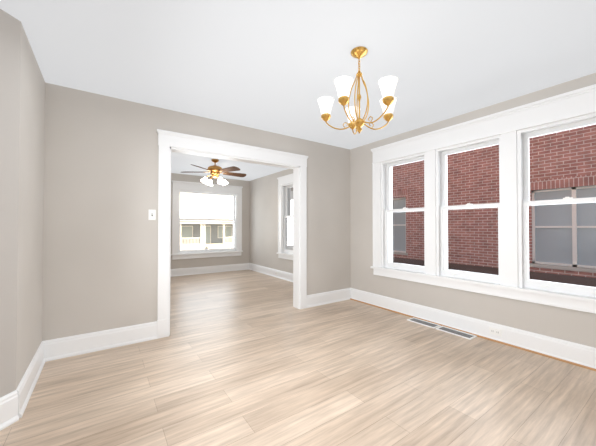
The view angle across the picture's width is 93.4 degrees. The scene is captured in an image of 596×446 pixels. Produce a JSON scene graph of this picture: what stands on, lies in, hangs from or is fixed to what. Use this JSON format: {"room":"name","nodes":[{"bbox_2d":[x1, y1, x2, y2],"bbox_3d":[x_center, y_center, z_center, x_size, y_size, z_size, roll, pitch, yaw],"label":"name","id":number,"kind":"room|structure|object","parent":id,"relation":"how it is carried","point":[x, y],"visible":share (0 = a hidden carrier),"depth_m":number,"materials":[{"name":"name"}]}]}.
{"room":"empty dining room","nodes":[
{"label":"empty dining room","id":0,"kind":"room"},
{"bbox_2d":[0,9,44,397],"bbox_3d":[-1.475,-0.046,0.668,0.750,2.600,4.220,1,-1,-35],"label":"wall","id":1,"kind":"structure","parent":0,"point":[30,215],"depth_m":1.87,"materials":[{"name":"paint"}]},
{"bbox_2d":[0,340,47,430],"bbox_3d":[-2.138,1.177,1.833,0.550,0.188,1.521,1,-1,-35],"label":"baseboard","id":2,"kind":"structure","parent":1,"relation":"attached to","point":[13,404],"depth_m":1.92,"materials":[{"name":"white paint"}]},
{"bbox_2d":[42,83,350,340],"bbox_3d":[-1.080,-0.005,3.604,4.750,2.600,0.150,1,-1,-35],"label":"wall","id":3,"kind":"structure","parent":0,"point":[100,251],"depth_m":2.95,"materials":[{"name":"paint"}]},
{"bbox_2d":[48,321,157,360],"bbox_3d":[-1.945,1.191,2.876,0.915,0.188,0.030,1,-1,-35],"label":"baseboard","id":4,"kind":"structure","parent":3,"relation":"attached to","point":[59,348],"depth_m":2.84,"materials":[{"name":"white paint"}]},
{"bbox_2d":[148,210,155,219],"bbox_3d":[-1.623,-0.091,3.125,0.072,0.116,0.018,1,-1,-35],"label":"light switch","id":5,"kind":"object","parent":3,"relation":"attached to","point":[151,214],"visible":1,"depth_m":3.13,"materials":[{"name":"white plastic"}]},
{"bbox_2d":[157,129,307,338],"bbox_3d":[-0.772,0.128,3.816,2.110,2.340,0.230,1,-1,-35],"label":"door frame","id":6,"kind":"structure","parent":3,"relation":"attached to","point":[169,142],"depth_m":3.54,"materials":[{"name":"white paint"}]},
{"bbox_2d":[307,288,351,307],"bbox_3d":[0.506,1.215,4.579,0.915,0.188,0.030,1,-1,-35],"label":"baseboard","id":7,"kind":"structure","parent":3,"relation":"attached to","point":[318,299],"depth_m":4.57,"materials":[{"name":"white paint"}]},
{"bbox_2d":[170,173,249,268],"bbox_3d":[-3.448,0.043,7.011,4.750,2.600,0.250,1,-1,-35],"label":"wall","id":8,"kind":"structure","parent":0,"point":[203,262],"depth_m":7.87,"materials":[{"name":"paint"}]},
{"bbox_2d":[171,180,242,259],"bbox_3d":[-2.467,-0.064,7.686,1.910,1.988,0.345,1,-1,-35],"label":"window","id":9,"kind":"structure","parent":8,"relation":"in","point":[234,220],"depth_m":7.55,"materials":[{"name":"white paint"}]},
{"bbox_2d":[170,263,247,276],"bbox_3d":[-3.286,1.248,6.936,4.550,0.188,0.030,1,-1,-35],"label":"baseboard","id":10,"kind":"structure","parent":8,"relation":"attached to","point":[244,266],"depth_m":7.52,"materials":[{"name":"white paint"}]},
{"bbox_2d":[0,270,595,445],"bbox_3d":[-1.012,1.356,3.619,5.100,0.120,8.570,1,-1,-35],"label":"floor","id":11,"kind":"structure","parent":0,"point":[244,358],"depth_m":2.20,"materials":[{"name":"brown wood"}]},
{"bbox_2d":[407,317,440,327],"bbox_3d":[1.623,1.292,3.637,0.157,0.008,0.380,1,-1,-35],"label":"floor air vent","id":12,"kind":"object","parent":11,"relation":"in","point":[423,322],"visible":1,"depth_m":3.63,"materials":[{"name":"silver metal"}]},
{"bbox_2d":[435,326,476,339],"bbox_3d":[1.854,1.287,3.305,0.157,0.008,0.400,1,-1,-35],"label":"floor air vent","id":13,"kind":"object","parent":11,"relation":"in","point":[456,332],"visible":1,"depth_m":3.29,"materials":[{"name":"silver metal"}]},
{"bbox_2d":[0,0,595,180],"bbox_3d":[-1.012,-1.404,3.658,5.100,0.200,8.570,1,-1,-35],"label":"ceiling","id":14,"kind":"structure","parent":0,"point":[277,66],"depth_m":2.22,"materials":[{"name":"grey paint"}]},
{"bbox_2d":[181,159,245,185],"bbox_3d":[-1.634,-1.021,5.682,1.263,0.510,1.305,1,-1,-35],"label":"ceiling fan","id":15,"kind":"object","parent":14,"relation":"hanging from","point":[215,170],"visible":1,"depth_m":5.56,"materials":[{"name":"gold metal"}]},
{"bbox_2d":[317,46,397,133],"bbox_3d":[0.487,-1.007,2.145,0.634,0.637,0.613,1,-1,-35],"label":"chandelier","id":16,"kind":"object","parent":14,"relation":"hanging from","point":[387,86],"visible":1,"depth_m":2.13,"materials":[{"name":"gold metal"}]},
{"bbox_2d":[249,73,595,347],"bbox_3d":[0.979,0.015,5.022,0.250,2.600,8.570,1,-1,-35],"label":"wall","id":17,"kind":"structure","parent":0,"point":[575,326],"depth_m":3.98,"materials":[{"name":"paint"}]},
{"bbox_2d":[248,263,292,281],"bbox_3d":[-0.300,1.243,6.600,0.030,0.188,3.910,1,-1,-35],"label":"baseboard","id":18,"kind":"structure","parent":17,"relation":"attached to","point":[284,275],"depth_m":7.13,"materials":[{"name":"white paint"}]},
{"bbox_2d":[277,173,292,259],"bbox_3d":[-0.080,-0.135,6.535,0.345,1.958,1.060,1,-1,-35],"label":"window","id":19,"kind":"structure","parent":17,"relation":"in","point":[287,218],"depth_m":6.75,"materials":[{"name":"white paint"}]},
{"bbox_2d":[381,152,425,273],"bbox_3d":[1.624,-0.109,4.130,0.290,1.677,0.740,1,-1,-35],"label":"window","id":20,"kind":"structure","parent":17,"relation":"in","point":[387,209],"depth_m":4.33,"materials":[{"name":"white paint"}]},
{"bbox_2d":[436,135,502,284],"bbox_3d":[2.121,-0.119,3.416,0.290,1.677,0.740,1,-1,-35],"label":"window","id":21,"kind":"structure","parent":17,"relation":"in","point":[442,209],"depth_m":3.50,"materials":[{"name":"white paint"}]},
{"bbox_2d":[350,288,595,370],"bbox_3d":[2.005,1.197,3.271,0.046,0.188,3.890,1,-1,-35],"label":"baseboard","id":22,"kind":"structure","parent":17,"relation":"attached to","point":[580,355],"depth_m":3.07,"materials":[{"name":"white paint"}]},
{"bbox_2d":[489,327,501,336],"bbox_3d":[2.151,1.185,3.062,0.008,0.075,0.116,1,-1,-35],"label":"outlet","id":23,"kind":"object","parent":22,"relation":"attached to","point":[495,331],"visible":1,"depth_m":3.06,"materials":[{"name":"white plastic"}]},
{"bbox_2d":[370,84,595,313],"bbox_3d":[2.098,-0.196,3.401,0.345,1.993,2.830,1,-1,-35],"label":"window","id":24,"kind":"structure","parent":17,"relation":"in","point":[523,177],"depth_m":2.95,"materials":[{"name":"white paint"}]},
{"label":"outside","id":25,"kind":"structure","parent":0,"visible":0},
{"bbox_3d":[-4.589,3.048,14.525,70.000,0.200,90.000,1,-1,-35],"label":"ground","id":26,"kind":"structure","parent":25,"visible":0},
{"bbox_2d":[180,193,232,249],"bbox_3d":[-10.723,-0.757,35.672,72.600,8.000,14.400,1,-1,-35],"label":"houses","id":27,"kind":"structure","parent":26,"relation":"on","point":[199,230],"depth_m":33.06,"materials":[{"name":"white"}]},
{"bbox_2d":[392,124,595,277],"bbox_3d":[4.362,-1.885,8.636,0.300,9.500,22.000,1,-1,-35],"label":"brick","id":28,"kind":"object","parent":26,"relation":"on","point":[544,157],"depth_m":7.54,"materials":[{"name":"red brick"}]},
{"bbox_2d":[393,197,407,254],"bbox_3d":[3.477,0.105,9.698,0.150,1.950,0.760,1,-1,-35],"label":"window","id":29,"kind":"structure","parent":28,"relation":"attached to","point":[402,225],"depth_m":9.71,"materials":[{"name":"white glass"}]},
{"bbox_2d":[393,190,408,197],"bbox_3d":[3.455,-0.985,9.699,0.062,0.230,0.840,1,-1,-35],"label":"lintel","id":30,"kind":"object","parent":28,"relation":"attached to","point":[397,193],"depth_m":9.58,"materials":[{"name":"brick"}]},
{"bbox_2d":[529,185,595,271],"bbox_3d":[5.988,0.120,6.085,0.150,1.800,1.580,1,-1,-35],"label":"window","id":31,"kind":"structure","parent":28,"relation":"attached to","point":[571,252],"depth_m":6.23,"materials":[{"name":"white glass"}]},
{"bbox_2d":[530,174,595,190],"bbox_3d":[5.966,-0.895,6.084,0.062,0.230,1.660,1,-1,-35],"label":"lintel","id":32,"kind":"object","parent":28,"relation":"attached to","point":[580,180],"depth_m":6.18,"materials":[{"name":"brick"}]},
{"bbox_2d":[393,257,595,286],"bbox_3d":[4.222,2.019,8.485,0.040,1.690,22.000,1,-1,-35],"label":"base","id":33,"kind":"object","parent":26,"relation":"on","point":[575,280],"depth_m":6.60,"materials":[{"name":"grey"}]}
]}

